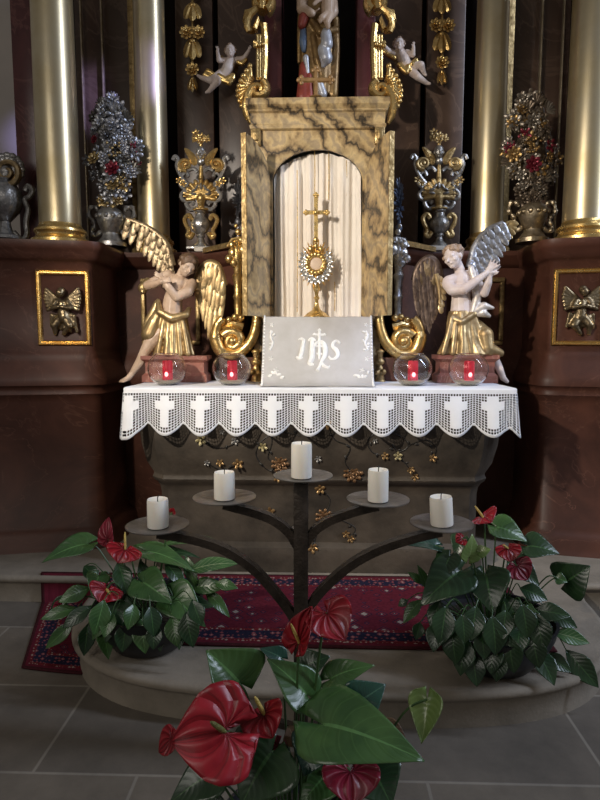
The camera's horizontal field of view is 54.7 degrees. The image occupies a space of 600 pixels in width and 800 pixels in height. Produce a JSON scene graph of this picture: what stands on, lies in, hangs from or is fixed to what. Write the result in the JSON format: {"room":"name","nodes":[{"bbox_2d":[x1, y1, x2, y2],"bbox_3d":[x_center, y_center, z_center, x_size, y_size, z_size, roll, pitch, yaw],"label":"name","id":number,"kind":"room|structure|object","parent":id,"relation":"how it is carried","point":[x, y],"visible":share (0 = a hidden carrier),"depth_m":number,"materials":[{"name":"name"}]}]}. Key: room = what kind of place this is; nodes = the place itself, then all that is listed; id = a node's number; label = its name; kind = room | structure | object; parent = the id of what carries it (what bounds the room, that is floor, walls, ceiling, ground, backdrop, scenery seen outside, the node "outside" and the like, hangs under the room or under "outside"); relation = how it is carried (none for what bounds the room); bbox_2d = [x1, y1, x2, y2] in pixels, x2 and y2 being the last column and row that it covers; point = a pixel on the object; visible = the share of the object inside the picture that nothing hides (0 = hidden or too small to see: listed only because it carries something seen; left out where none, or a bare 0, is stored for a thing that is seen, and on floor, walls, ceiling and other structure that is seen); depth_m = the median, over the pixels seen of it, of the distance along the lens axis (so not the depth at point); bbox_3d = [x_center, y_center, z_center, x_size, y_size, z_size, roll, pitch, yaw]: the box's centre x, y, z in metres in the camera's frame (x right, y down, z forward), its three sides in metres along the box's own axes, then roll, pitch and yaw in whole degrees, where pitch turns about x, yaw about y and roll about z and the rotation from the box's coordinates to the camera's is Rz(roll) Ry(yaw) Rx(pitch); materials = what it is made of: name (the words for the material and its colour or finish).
{"room":"church","nodes":[
{"label":"church","id":0,"kind":"room"},
{"bbox_2d":[0,0,20,235],"bbox_3d":[0.157,-1.619,4.859,8.000,5.000,0.100,0,6,2],"label":"wall","id":1,"kind":"structure","parent":0,"point":[7,105],"depth_m":4.79,"materials":[{"name":"paint"}]},
{"bbox_2d":[0,601,599,799],"bbox_3d":[0.024,1.297,0.885,8.000,0.001,8.500,0,6,2],"label":"floor","id":2,"kind":"structure","parent":0,"point":[61,739],"depth_m":1.97,"materials":[{"name":"stone"}]},
{"bbox_2d":[125,469,473,769],"bbox_3d":[-0.008,0.693,1.822,1.106,1.012,0.389,0,6,2],"label":"candelabra","id":3,"kind":"object","parent":2,"relation":"on","point":[300,538],"visible":0.58,"depth_m":1.84,"materials":[{"name":"metal"}]},
{"bbox_2d":[147,495,168,529],"bbox_3d":[-0.456,0.355,1.861,0.068,0.104,0.070,0,6,2],"label":"pillar candle","id":4,"kind":"object","parent":3,"relation":"on","point":[157,506],"visible":1,"depth_m":1.83,"materials":[{"name":"wax"}]},
{"bbox_2d":[214,468,234,500],"bbox_3d":[-0.241,0.264,1.845,0.066,0.100,0.065,0,6,2],"label":"pillar candle","id":5,"kind":"object","parent":3,"relation":"on","point":[224,480],"visible":1,"depth_m":1.82,"materials":[{"name":"wax"}]},
{"bbox_2d":[291,439,311,478],"bbox_3d":[0.005,0.182,1.829,0.065,0.122,0.064,0,6,2],"label":"pillar candle","id":6,"kind":"object","parent":3,"relation":"on","point":[301,451],"visible":1,"depth_m":1.80,"materials":[{"name":"wax"}]},
{"bbox_2d":[368,465,388,502],"bbox_3d":[0.246,0.261,1.829,0.065,0.113,0.065,0,6,2],"label":"pillar candle","id":7,"kind":"object","parent":3,"relation":"on","point":[378,477],"visible":1,"depth_m":1.80,"materials":[{"name":"wax"}]},
{"bbox_2d":[429,492,452,527],"bbox_3d":[0.447,0.343,1.831,0.075,0.106,0.069,0,6,2],"label":"pillar candle","id":8,"kind":"object","parent":3,"relation":"on","point":[441,505],"visible":1,"depth_m":1.80,"materials":[{"name":"wax"}]},
{"bbox_2d":[159,595,442,799],"bbox_3d":[0.007,0.860,1.371,0.642,0.772,0.373,0,6,2],"label":"anthurium","id":9,"kind":"object","parent":2,"relation":"on","point":[352,729],"visible":1,"depth_m":1.30,"materials":[{"name":"plant"}]},
{"bbox_2d":[0,525,599,728],"bbox_3d":[0.109,0.951,3.577,6.400,0.155,3.072,0,6,2],"label":"step","id":10,"kind":"structure","parent":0,"point":[167,684],"depth_m":2.20,"materials":[{"name":"stone"}]},
{"bbox_2d":[0,238,137,554],"bbox_3d":[-1.768,-0.048,3.731,1.348,1.800,1.242,0,6,2],"label":"pedestal","id":11,"kind":"object","parent":10,"relation":"on","point":[63,470],"visible":0.98,"depth_m":3.42,"materials":[{"name":"brown wood"}]},
{"bbox_2d":[0,152,34,238],"bbox_3d":[-1.808,-1.246,3.571,0.257,0.543,0.268,-6,8,-44],"label":"vase","id":12,"kind":"object","parent":11,"relation":"on","point":[12,169],"visible":0.99,"depth_m":3.53,"materials":[{"name":"silver metal"}]},
{"bbox_2d":[10,0,38,238],"bbox_3d":[-1.734,-2.111,3.762,0.162,2.400,0.200,0,6,2],"label":"trim","id":13,"kind":"structure","parent":11,"relation":"on","point":[19,9],"depth_m":3.68,"materials":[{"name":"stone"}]},
{"bbox_2d":[29,0,88,240],"bbox_3d":[-1.485,-2.159,3.488,0.362,2.450,0.362,0,6,2],"label":"gilded column","id":14,"kind":"structure","parent":11,"relation":"on","point":[51,21],"depth_m":3.44,"materials":[{"name":"gold metal"}]},
{"bbox_2d":[86,205,136,248],"bbox_3d":[-1.237,-1.141,3.802,0.286,0.270,0.204,4,7,34],"label":"urn vase","id":15,"kind":"object","parent":11,"relation":"on","point":[110,220],"visible":0.86,"depth_m":3.76,"materials":[{"name":"silver metal"}]},
{"bbox_2d":[82,91,144,207],"bbox_3d":[-1.208,-1.593,3.720,0.345,0.748,0.268,4,7,35],"label":"flower bouquet","id":16,"kind":"object","parent":15,"relation":"on","point":[111,157],"visible":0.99,"depth_m":3.67,"materials":[{"name":"silver metal"}]},
{"bbox_2d":[91,579,202,657],"bbox_3d":[-0.615,0.900,2.364,0.439,0.169,0.439,0,6,2],"label":"pot","id":17,"kind":"object","parent":10,"relation":"on","point":[131,639],"depth_m":2.15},
{"bbox_2d":[21,572,557,674],"bbox_3d":[-0.178,1.031,2.700,2.420,0.156,0.720,0,6,2],"label":"oriental rug","id":18,"kind":"object","parent":10,"relation":"on","point":[256,619],"visible":0.38,"depth_m":2.62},
{"bbox_2d":[40,508,237,659],"bbox_3d":[-0.636,0.715,2.338,0.780,0.544,0.454,0,6,2],"label":"anthurium","id":19,"kind":"object","parent":18,"relation":"on","point":[151,615],"visible":0.98,"depth_m":2.26,"materials":[{"name":"plant"}]},
{"bbox_2d":[129,393,510,573],"bbox_3d":[0.099,0.411,3.219,1.910,0.988,0.555,0,6,2],"label":"altar","id":20,"kind":"object","parent":10,"relation":"on","point":[184,463],"visible":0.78,"depth_m":3.03,"materials":[{"name":"stone"}]},
{"bbox_2d":[195,436,205,445],"bbox_3d":[-0.509,0.207,2.967,0.056,0.056,0.019,0,6,2],"label":"flower","id":21,"kind":"object","parent":20,"relation":"on","point":[199,440],"depth_m":2.97,"materials":[{"name":"gold metal"}]},
{"bbox_2d":[216,460,223,466],"bbox_3d":[-0.415,0.329,3.003,0.043,0.041,0.014,0,6,2],"label":"flower","id":22,"kind":"object","parent":20,"relation":"on","point":[219,463],"depth_m":3.00,"materials":[{"name":"gold metal"}]},
{"bbox_2d":[231,437,238,444],"bbox_3d":[-0.331,0.210,2.964,0.041,0.043,0.014,0,6,2],"label":"flower","id":23,"kind":"object","parent":20,"relation":"on","point":[234,440],"depth_m":2.97,"materials":[{"name":"silver metal"}]},
{"bbox_2d":[232,459,242,468],"bbox_3d":[-0.323,0.331,3.000,0.056,0.057,0.019,0,6,2],"label":"flower","id":24,"kind":"object","parent":20,"relation":"on","point":[236,463],"depth_m":3.00,"materials":[{"name":"gold metal"}]},
{"bbox_2d":[258,443,266,451],"bbox_3d":[-0.190,0.243,2.966,0.048,0.046,0.016,0,6,2],"label":"flower","id":25,"kind":"object","parent":20,"relation":"on","point":[262,447],"depth_m":2.97,"materials":[{"name":"gold metal"}]},
{"bbox_2d":[308,544,317,553],"bbox_3d":[0.070,0.789,3.076,0.057,0.056,0.019,0,6,2],"label":"flower","id":26,"kind":"object","parent":20,"relation":"on","point":[313,549],"depth_m":3.08,"materials":[{"name":"gold metal"}]},
{"bbox_2d":[315,485,324,493],"bbox_3d":[0.105,0.470,3.065,0.057,0.056,0.019,0,6,2],"label":"flower","id":27,"kind":"object","parent":20,"relation":"on","point":[319,489],"depth_m":3.07,"materials":[{"name":"gold metal"}]},
{"bbox_2d":[120,380,520,439],"bbox_3d":[0.096,0.045,3.139,2.043,0.261,0.611,0,6,2],"label":"altar cloth","id":28,"kind":"object","parent":20,"relation":"on","point":[345,405],"visible":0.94,"depth_m":2.87,"materials":[{"name":"white fabric"}]},
{"bbox_2d":[147,353,186,384],"bbox_3d":[-0.706,-0.166,3.083,0.205,0.165,0.205,0,6,2],"label":"glass bowl","id":29,"kind":"object","parent":28,"relation":"on","point":[162,368],"visible":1,"depth_m":3.01,"materials":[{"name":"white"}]},
{"bbox_2d":[140,355,211,381],"bbox_3d":[-0.704,-0.181,3.328,0.372,0.148,0.170,0,6,2],"label":"plinth","id":30,"kind":"object","parent":28,"relation":"on","point":[197,365],"visible":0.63,"depth_m":3.26,"materials":[{"name":"red stone"}]},
{"bbox_2d":[119,217,226,382],"bbox_3d":[-0.717,-0.569,3.272,0.608,0.936,0.229,0,6,-1],"label":"angel statue","id":31,"kind":"object","parent":30,"relation":"on","point":[165,329],"visible":0.94,"depth_m":3.26,"materials":[{"name":"gold metal"}]},
{"bbox_2d":[212,353,250,384],"bbox_3d":[-0.361,-0.165,3.072,0.205,0.165,0.205,0,6,2],"label":"glass bowl","id":32,"kind":"object","parent":28,"relation":"on","point":[227,368],"visible":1,"depth_m":3.00,"materials":[{"name":"white"}]},
{"bbox_2d":[209,224,260,380],"bbox_3d":[-0.378,-0.558,3.356,0.314,0.894,0.157,0,6,2],"label":"volute","id":33,"kind":"object","parent":28,"relation":"on","point":[231,339],"visible":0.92,"depth_m":3.32,"materials":[{"name":"gold metal"}]},
{"bbox_2d":[250,349,260,381],"bbox_3d":[-0.255,-0.196,3.348,0.067,0.201,0.064,0,6,2],"label":"ornament","id":34,"kind":"object","parent":28,"relation":"on","point":[255,373],"visible":0.88,"depth_m":3.33,"materials":[{"name":"gold metal"}]},
{"bbox_2d":[260,315,374,386],"bbox_3d":[0.095,-0.277,3.162,0.631,0.384,0.490,0,6,2],"label":"embroidered cloth","id":35,"kind":"object","parent":28,"relation":"on","point":[296,351],"visible":0.99,"depth_m":3.21,"materials":[{"name":"fabric"}]},
{"bbox_2d":[298,192,333,316],"bbox_3d":[0.091,-0.824,3.302,0.168,0.702,0.155,-5,8,-40],"label":"monstrance","id":36,"kind":"object","parent":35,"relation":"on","point":[315,262],"visible":1,"depth_m":3.29,"materials":[{"name":"gold metal"}]},
{"bbox_2d":[241,96,394,380],"bbox_3d":[0.102,-0.912,3.414,0.807,1.584,0.699,0,6,2],"label":"tabernacle","id":37,"kind":"object","parent":28,"relation":"on","point":[283,130],"visible":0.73,"depth_m":3.25,"materials":[{"name":"stone"}]},
{"bbox_2d":[236,0,275,124],"bbox_3d":[-0.279,-2.204,3.656,0.257,0.911,0.134,0,6,2],"label":"scroll","id":38,"kind":"object","parent":37,"relation":"on","point":[246,87],"visible":0.99,"depth_m":3.64},
{"bbox_2d":[296,65,335,96],"bbox_3d":[0.091,-1.813,3.303,0.226,0.180,0.060,0,6,2],"label":"wooden cross","id":39,"kind":"object","parent":37,"relation":"on","point":[301,79],"visible":0.91,"depth_m":3.30,"materials":[{"name":"brown wood"}]},
{"bbox_2d":[274,150,360,316],"bbox_3d":[0.104,-0.961,3.389,0.510,0.951,0.059,1,6,6],"label":"curtain","id":40,"kind":"object","parent":37,"relation":"hanging from","point":[337,181],"visible":0.88,"depth_m":3.39,"materials":[{"name":"white fabric"}]},
{"bbox_2d":[296,0,339,96],"bbox_3d":[0.118,-2.391,3.735,0.282,0.970,0.274,0,6,2],"label":"statue","id":41,"kind":"object","parent":37,"relation":"on","point":[318,30],"visible":0.89,"depth_m":3.69,"materials":[{"name":"multicoloured wood"}]},
{"bbox_2d":[363,0,403,124],"bbox_3d":[0.521,-2.189,3.633,0.258,0.907,0.134,0,6,2],"label":"scroll","id":42,"kind":"object","parent":37,"relation":"on","point":[392,87],"visible":0.99,"depth_m":3.61},
{"bbox_2d":[374,349,385,381],"bbox_3d":[0.460,-0.195,3.325,0.067,0.200,0.064,0,6,2],"label":"ornament","id":43,"kind":"object","parent":28,"relation":"on","point":[380,372],"visible":0.94,"depth_m":3.31,"materials":[{"name":"gold metal"}]},
{"bbox_2d":[375,224,426,380],"bbox_3d":[0.581,-0.553,3.326,0.310,0.888,0.157,0,6,2],"label":"volute","id":44,"kind":"object","parent":28,"relation":"on","point":[404,339],"visible":0.89,"depth_m":3.29,"materials":[{"name":"gold metal"}]},
{"bbox_2d":[393,353,431,385],"bbox_3d":[0.589,-0.162,3.042,0.205,0.165,0.205,0,6,2],"label":"glass bowl","id":45,"kind":"object","parent":28,"relation":"on","point":[412,369],"visible":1,"depth_m":2.97,"materials":[{"name":"white"}]},
{"bbox_2d":[411,220,518,382],"bbox_3d":[0.923,-0.547,3.220,0.596,0.908,0.238,0,6,0],"label":"angel statue","id":46,"kind":"object","parent":28,"relation":"on","point":[465,333],"visible":0.98,"depth_m":3.19,"materials":[{"name":"gold metal"}]},
{"bbox_2d":[432,354,499,382],"bbox_3d":[0.929,-0.178,3.276,0.339,0.154,0.170,0,6,2],"label":"plinth","id":47,"kind":"object","parent":28,"relation":"on","point":[441,374],"visible":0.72,"depth_m":3.21,"materials":[{"name":"red stone"}]},
{"bbox_2d":[448,353,488,385],"bbox_3d":[0.881,-0.161,3.033,0.205,0.165,0.205,0,6,2],"label":"glass bowl","id":48,"kind":"object","parent":28,"relation":"on","point":[466,369],"visible":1,"depth_m":2.96,"materials":[{"name":"white"}]},
{"bbox_2d":[342,530,349,537],"bbox_3d":[0.245,0.715,3.093,0.043,0.042,0.014,0,6,2],"label":"flower","id":49,"kind":"object","parent":20,"relation":"on","point":[345,533],"depth_m":3.10,"materials":[{"name":"gold metal"}]},
{"bbox_2d":[381,452,388,459],"bbox_3d":[0.433,0.286,2.961,0.042,0.042,0.014,0,6,2],"label":"flower","id":50,"kind":"object","parent":20,"relation":"on","point":[384,455],"depth_m":2.96,"materials":[{"name":"gold metal"}]},
{"bbox_2d":[394,452,402,459],"bbox_3d":[0.501,0.285,2.958,0.048,0.046,0.016,0,6,2],"label":"flower","id":51,"kind":"object","parent":20,"relation":"on","point":[397,455],"depth_m":2.96,"materials":[{"name":"gold metal"}]},
{"bbox_2d":[407,467,414,473],"bbox_3d":[0.573,0.364,2.990,0.043,0.041,0.014,0,6,2],"label":"flower","id":52,"kind":"object","parent":20,"relation":"on","point":[410,470],"depth_m":2.99,"materials":[{"name":"gold metal"}]},
{"bbox_2d":[411,474,418,480],"bbox_3d":[0.598,0.403,3.014,0.043,0.042,0.014,0,6,2],"label":"flower","id":53,"kind":"object","parent":20,"relation":"on","point":[414,477],"depth_m":3.02,"materials":[{"name":"gold metal"}]},
{"bbox_2d":[429,454,436,461],"bbox_3d":[0.680,0.296,2.957,0.042,0.043,0.014,0,6,2],"label":"flower","id":54,"kind":"object","parent":20,"relation":"on","point":[432,457],"depth_m":2.96,"materials":[{"name":"gold metal"}]},
{"bbox_2d":[428,592,559,678],"bbox_3d":[0.739,0.913,2.242,0.479,0.169,0.479,0,6,2],"label":"pot","id":55,"kind":"object","parent":10,"relation":"on","point":[477,660],"depth_m":2.01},
{"bbox_2d":[398,506,598,687],"bbox_3d":[0.744,0.720,2.213,0.722,0.656,0.498,0,6,2],"label":"anthurium","id":56,"kind":"object","parent":10,"relation":"on","point":[486,630],"visible":0.99,"depth_m":2.12,"materials":[{"name":"plant"}]},
{"bbox_2d":[503,236,599,558],"bbox_3d":[1.998,-0.035,3.613,1.348,1.800,1.242,0,6,2],"label":"pedestal","id":57,"kind":"object","parent":10,"relation":"on","point":[556,377],"visible":1,"depth_m":3.36,"materials":[{"name":"brown wood"}]},
{"bbox_2d":[506,200,557,245],"bbox_3d":[1.486,-1.145,3.720,0.266,0.270,0.216,5,7,39],"label":"urn vase","id":58,"kind":"object","parent":57,"relation":"on","point":[532,217],"visible":0.92,"depth_m":3.67,"materials":[{"name":"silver metal"}]},
{"bbox_2d":[500,88,563,205],"bbox_3d":[1.449,-1.581,3.639,0.349,0.711,0.259,-4,7,-35],"label":"flower bouquet","id":59,"kind":"object","parent":58,"relation":"on","point":[531,154],"visible":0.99,"depth_m":3.60,"materials":[{"name":"metal"}]},
{"bbox_2d":[555,0,599,237],"bbox_3d":[1.714,-2.149,3.388,0.362,2.450,0.362,0,6,2],"label":"gilded column","id":60,"kind":"structure","parent":57,"relation":"on","point":[581,184],"depth_m":3.36,"materials":[{"name":"gold metal"}]},
{"bbox_2d":[117,247,523,524],"bbox_3d":[0.122,-0.065,3.905,2.800,1.801,0.773,0,6,2],"label":"wall","id":61,"kind":"structure","parent":0,"point":[496,490],"depth_m":3.84,"materials":[{"name":"red stone"}]},
{"bbox_2d":[79,0,89,240],"bbox_3d":[-1.532,-2.146,4.109,0.012,2.400,0.030,0,6,2],"label":"trim","id":62,"kind":"structure","parent":61,"relation":"attached to","point":[80,1],"depth_m":4.11,"materials":[{"name":"gold metal"}]},
{"bbox_2d":[74,0,133,252],"bbox_3d":[-1.386,-2.153,4.179,0.421,2.400,0.060,0,6,2],"label":"wall panel","id":63,"kind":"object","parent":61,"relation":"on","point":[115,26],"visible":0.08,"depth_m":4.13,"materials":[{"name":"brown wood"}]},
{"bbox_2d":[100,0,105,96],"bbox_3d":[-1.386,-2.146,4.105,0.013,2.400,0.030,0,6,2],"label":"trim","id":64,"kind":"structure","parent":63,"relation":"attached to","point":[101,2],"depth_m":4.06,"materials":[{"name":"gold metal"}]},
{"bbox_2d":[127,0,137,247],"bbox_3d":[-1.125,-2.142,4.072,0.120,2.400,0.100,0,6,2],"label":"trim","id":65,"kind":"structure","parent":61,"relation":"on","point":[129,2],"depth_m":4.02,"materials":[{"name":"gold metal"}]},
{"bbox_2d":[131,0,176,251],"bbox_3d":[-0.998,-2.197,3.861,0.307,2.450,0.307,0,6,2],"label":"gilded column","id":66,"kind":"structure","parent":61,"relation":"on","point":[148,15],"depth_m":3.81,"materials":[{"name":"gold metal"}]},
{"bbox_2d":[140,278,200,344],"bbox_3d":[-0.858,-0.584,3.848,0.394,0.437,0.027,0,6,2],"label":"trim frame","id":67,"kind":"object","parent":61,"relation":"attached to","point":[197,341],"visible":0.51,"depth_m":3.84,"materials":[{"name":"gold metal"}]},
{"bbox_2d":[175,0,216,251],"bbox_3d":[-0.747,-2.151,4.160,0.266,2.400,0.060,0,6,2],"label":"wall panel","id":68,"kind":"object","parent":61,"relation":"on","point":[195,109],"visible":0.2,"depth_m":4.13,"materials":[{"name":"brown wood"}]},
{"bbox_2d":[179,0,204,91],"bbox_3d":[-0.738,-2.735,3.989,0.193,1.196,0.085,0,6,2],"label":"garland","id":69,"kind":"object","parent":68,"relation":"hanging from","point":[192,48],"visible":1,"depth_m":4.00},
{"bbox_2d":[179,25,192,38],"bbox_3d":[-0.784,-2.534,3.990,0.101,0.100,0.043,0,6,2],"label":"flower","id":70,"kind":"object","parent":69,"relation":"on","point":[189,30],"depth_m":3.99,"materials":[{"name":"gold metal"}]},
{"bbox_2d":[185,62,198,75],"bbox_3d":[-0.747,-2.292,4.013,0.101,0.100,0.043,0,6,2],"label":"flower","id":71,"kind":"object","parent":69,"relation":"on","point":[192,68],"depth_m":4.02,"materials":[{"name":"gold metal"}]},
{"bbox_2d":[191,25,204,38],"bbox_3d":[-0.701,-2.532,3.987,0.101,0.100,0.043,0,6,2],"label":"flower","id":72,"kind":"object","parent":69,"relation":"on","point":[194,30],"depth_m":3.99,"materials":[{"name":"gold metal"}]},
{"bbox_2d":[194,247,204,251],"bbox_3d":[-0.584,-0.982,3.856,0.185,0.030,0.270,0,6,2],"label":"stone ledge","id":73,"kind":"object","parent":61,"relation":"on","point":[196,249],"visible":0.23,"depth_m":3.72,"materials":[{"name":"white stone"}]},
{"bbox_2d":[171,129,230,251],"bbox_3d":[-0.649,-1.383,3.822,0.396,0.779,0.128,0,6,2],"label":"vase","id":74,"kind":"object","parent":73,"relation":"on","point":[200,191],"visible":1,"depth_m":3.80,"materials":[{"name":"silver metal"}]},
{"bbox_2d":[203,242,228,252],"bbox_3d":[-0.481,-0.942,3.567,0.030,0.030,0.400,-5,8,-40],"label":"rail","id":75,"kind":"object","parent":61,"relation":"on","point":[222,246],"visible":0.64,"depth_m":3.60,"materials":[{"name":"gold metal"}]},
{"bbox_2d":[231,180,241,236],"bbox_3d":[-0.426,-1.236,3.916,0.118,0.472,0.111,0,6,2],"label":"flower spray","id":76,"kind":"object","parent":61,"relation":"on","point":[237,199],"visible":0.78,"depth_m":3.88,"materials":[{"name":"silver metal"}]},
{"bbox_2d":[218,0,262,243],"bbox_3d":[-0.415,-2.148,4.129,0.321,2.400,0.060,0,6,2],"label":"wall panel","id":77,"kind":"object","parent":61,"relation":"on","point":[232,122],"visible":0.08,"depth_m":4.11,"materials":[{"name":"brown wood"}]},
{"bbox_2d":[197,43,251,93],"bbox_3d":[-0.488,-2.230,3.912,0.300,0.318,0.305,6,8,44],"label":"cherub statue","id":78,"kind":"object","parent":77,"relation":"attached to","point":[224,75],"visible":1,"depth_m":3.89,"materials":[{"name":"white ceramic"}]},
{"bbox_2d":[263,0,283,97],"bbox_3d":[-0.174,-2.127,3.918,0.119,2.400,0.250,0,6,2],"label":"trim","id":79,"kind":"structure","parent":61,"relation":"on","point":[275,23],"depth_m":3.78,"materials":[{"name":"red wood"}]},
{"bbox_2d":[354,0,375,96],"bbox_3d":[0.432,-2.125,3.899,0.119,2.400,0.250,0,6,2],"label":"trim","id":80,"kind":"structure","parent":61,"relation":"on","point":[362,74],"depth_m":3.77,"materials":[{"name":"red wood"}]},
{"bbox_2d":[376,0,421,243],"bbox_3d":[0.685,-2.145,4.095,0.321,2.400,0.060,0,6,2],"label":"wall panel","id":81,"kind":"object","parent":61,"relation":"on","point":[406,123],"visible":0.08,"depth_m":4.08,"materials":[{"name":"brown wood"}]},
{"bbox_2d":[383,36,430,84],"bbox_3d":[0.670,-2.257,3.880,0.307,0.306,0.284,-4,7,-36],"label":"cherub statue","id":82,"kind":"object","parent":81,"relation":"attached to","point":[398,54],"visible":0.95,"depth_m":3.85,"materials":[{"name":"white ceramic"}]},
{"bbox_2d":[394,177,403,236],"bbox_3d":[0.655,-1.231,3.883,0.097,0.485,0.111,0,6,2],"label":"flower spray","id":83,"kind":"object","parent":61,"relation":"on","point":[398,193],"visible":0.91,"depth_m":3.84,"materials":[{"name":"blue metal"}]},
{"bbox_2d":[407,241,435,251],"bbox_3d":[0.709,-0.938,3.530,0.030,0.030,0.400,6,8,44],"label":"rail","id":84,"kind":"object","parent":61,"relation":"on","point":[414,245],"visible":0.64,"depth_m":3.55,"materials":[{"name":"gold metal"}]},
{"bbox_2d":[435,246,444,250],"bbox_3d":[0.830,-0.978,3.812,0.185,0.030,0.270,0,6,2],"label":"stone ledge","id":85,"kind":"object","parent":61,"relation":"on","point":[438,248],"visible":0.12,"depth_m":3.68,"materials":[{"name":"white stone"}]},
{"bbox_2d":[409,128,468,245],"bbox_3d":[0.900,-1.372,3.774,0.388,0.770,0.130,0,6,2],"label":"vase","id":86,"kind":"object","parent":85,"relation":"on","point":[438,189],"visible":0.99,"depth_m":3.75,"materials":[{"name":"silver metal"}]},
{"bbox_2d":[421,0,465,244],"bbox_3d":[1.019,-2.146,4.104,0.266,2.400,0.060,0,6,2],"label":"wall panel","id":87,"kind":"object","parent":61,"relation":"on","point":[443,104],"visible":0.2,"depth_m":4.08,"materials":[{"name":"brown wood"}]},
{"bbox_2d":[429,0,455,84],"bbox_3d":[0.962,-2.746,3.934,0.190,1.178,0.085,0,6,2],"label":"garland","id":88,"kind":"object","parent":87,"relation":"hanging from","point":[442,41],"visible":1,"depth_m":3.95},
{"bbox_2d":[429,17,443,32],"bbox_3d":[0.926,-2.546,3.934,0.101,0.100,0.043,0,6,2],"label":"flower","id":89,"kind":"object","parent":88,"relation":"on","point":[436,25],"depth_m":3.94,"materials":[{"name":"gold metal"}]},
{"bbox_2d":[435,54,449,69],"bbox_3d":[0.972,-2.308,3.957,0.101,0.100,0.043,0,6,2],"label":"flower","id":90,"kind":"object","parent":88,"relation":"on","point":[442,61],"depth_m":3.96,"materials":[{"name":"gold metal"}]},
{"bbox_2d":[441,17,455,32],"bbox_3d":[1.007,-2.545,3.932,0.101,0.100,0.043,0,6,2],"label":"flower","id":91,"kind":"object","parent":88,"relation":"on","point":[447,25],"depth_m":3.93,"materials":[{"name":"gold metal"}]},
{"bbox_2d":[464,0,509,250],"bbox_3d":[1.251,-2.189,3.791,0.307,2.450,0.307,0,6,2],"label":"gilded column","id":92,"kind":"structure","parent":61,"relation":"on","point":[492,24],"depth_m":3.75,"materials":[{"name":"gold metal"}]},
{"bbox_2d":[483,277,504,344],"bbox_3d":[1.159,-0.578,3.785,0.336,0.437,0.027,0,6,2],"label":"trim frame","id":93,"kind":"object","parent":61,"relation":"attached to","point":[501,280],"visible":0.44,"depth_m":3.77,"materials":[{"name":"gold metal"}]},
{"bbox_2d":[503,0,515,245],"bbox_3d":[1.390,-2.135,3.993,0.120,2.400,0.100,0,6,2],"label":"trim","id":94,"kind":"structure","parent":61,"relation":"on","point":[512,2],"depth_m":3.94,"materials":[{"name":"gold metal"}]},
{"bbox_2d":[508,0,570,250],"bbox_3d":[1.658,-2.144,4.084,0.421,2.400,0.060,0,6,2],"label":"wall panel","id":95,"kind":"object","parent":61,"relation":"on","point":[527,12],"visible":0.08,"depth_m":4.03,"materials":[{"name":"brown wood"}]},
{"bbox_2d":[538,0,543,93],"bbox_3d":[1.653,-2.136,4.010,0.013,2.400,0.030,0,6,2],"label":"trim","id":96,"kind":"structure","parent":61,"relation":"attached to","point":[542,1],"depth_m":3.97,"materials":[{"name":"gold metal"}]},
{"bbox_2d":[553,0,565,237],"bbox_3d":[1.799,-2.136,4.005,0.012,2.400,0.030,0,6,2],"label":"trim","id":97,"kind":"structure","parent":61,"relation":"attached to","point":[564,1],"depth_m":4.01,"materials":[{"name":"gold metal"}]},
{"bbox_2d":[73,0,571,356],"bbox_3d":[0.141,-1.345,4.389,3.720,4.250,0.090,0,6,2],"label":"wall","id":98,"kind":"structure","parent":0,"point":[346,8],"depth_m":4.24,"materials":[{"name":"brown wood"}]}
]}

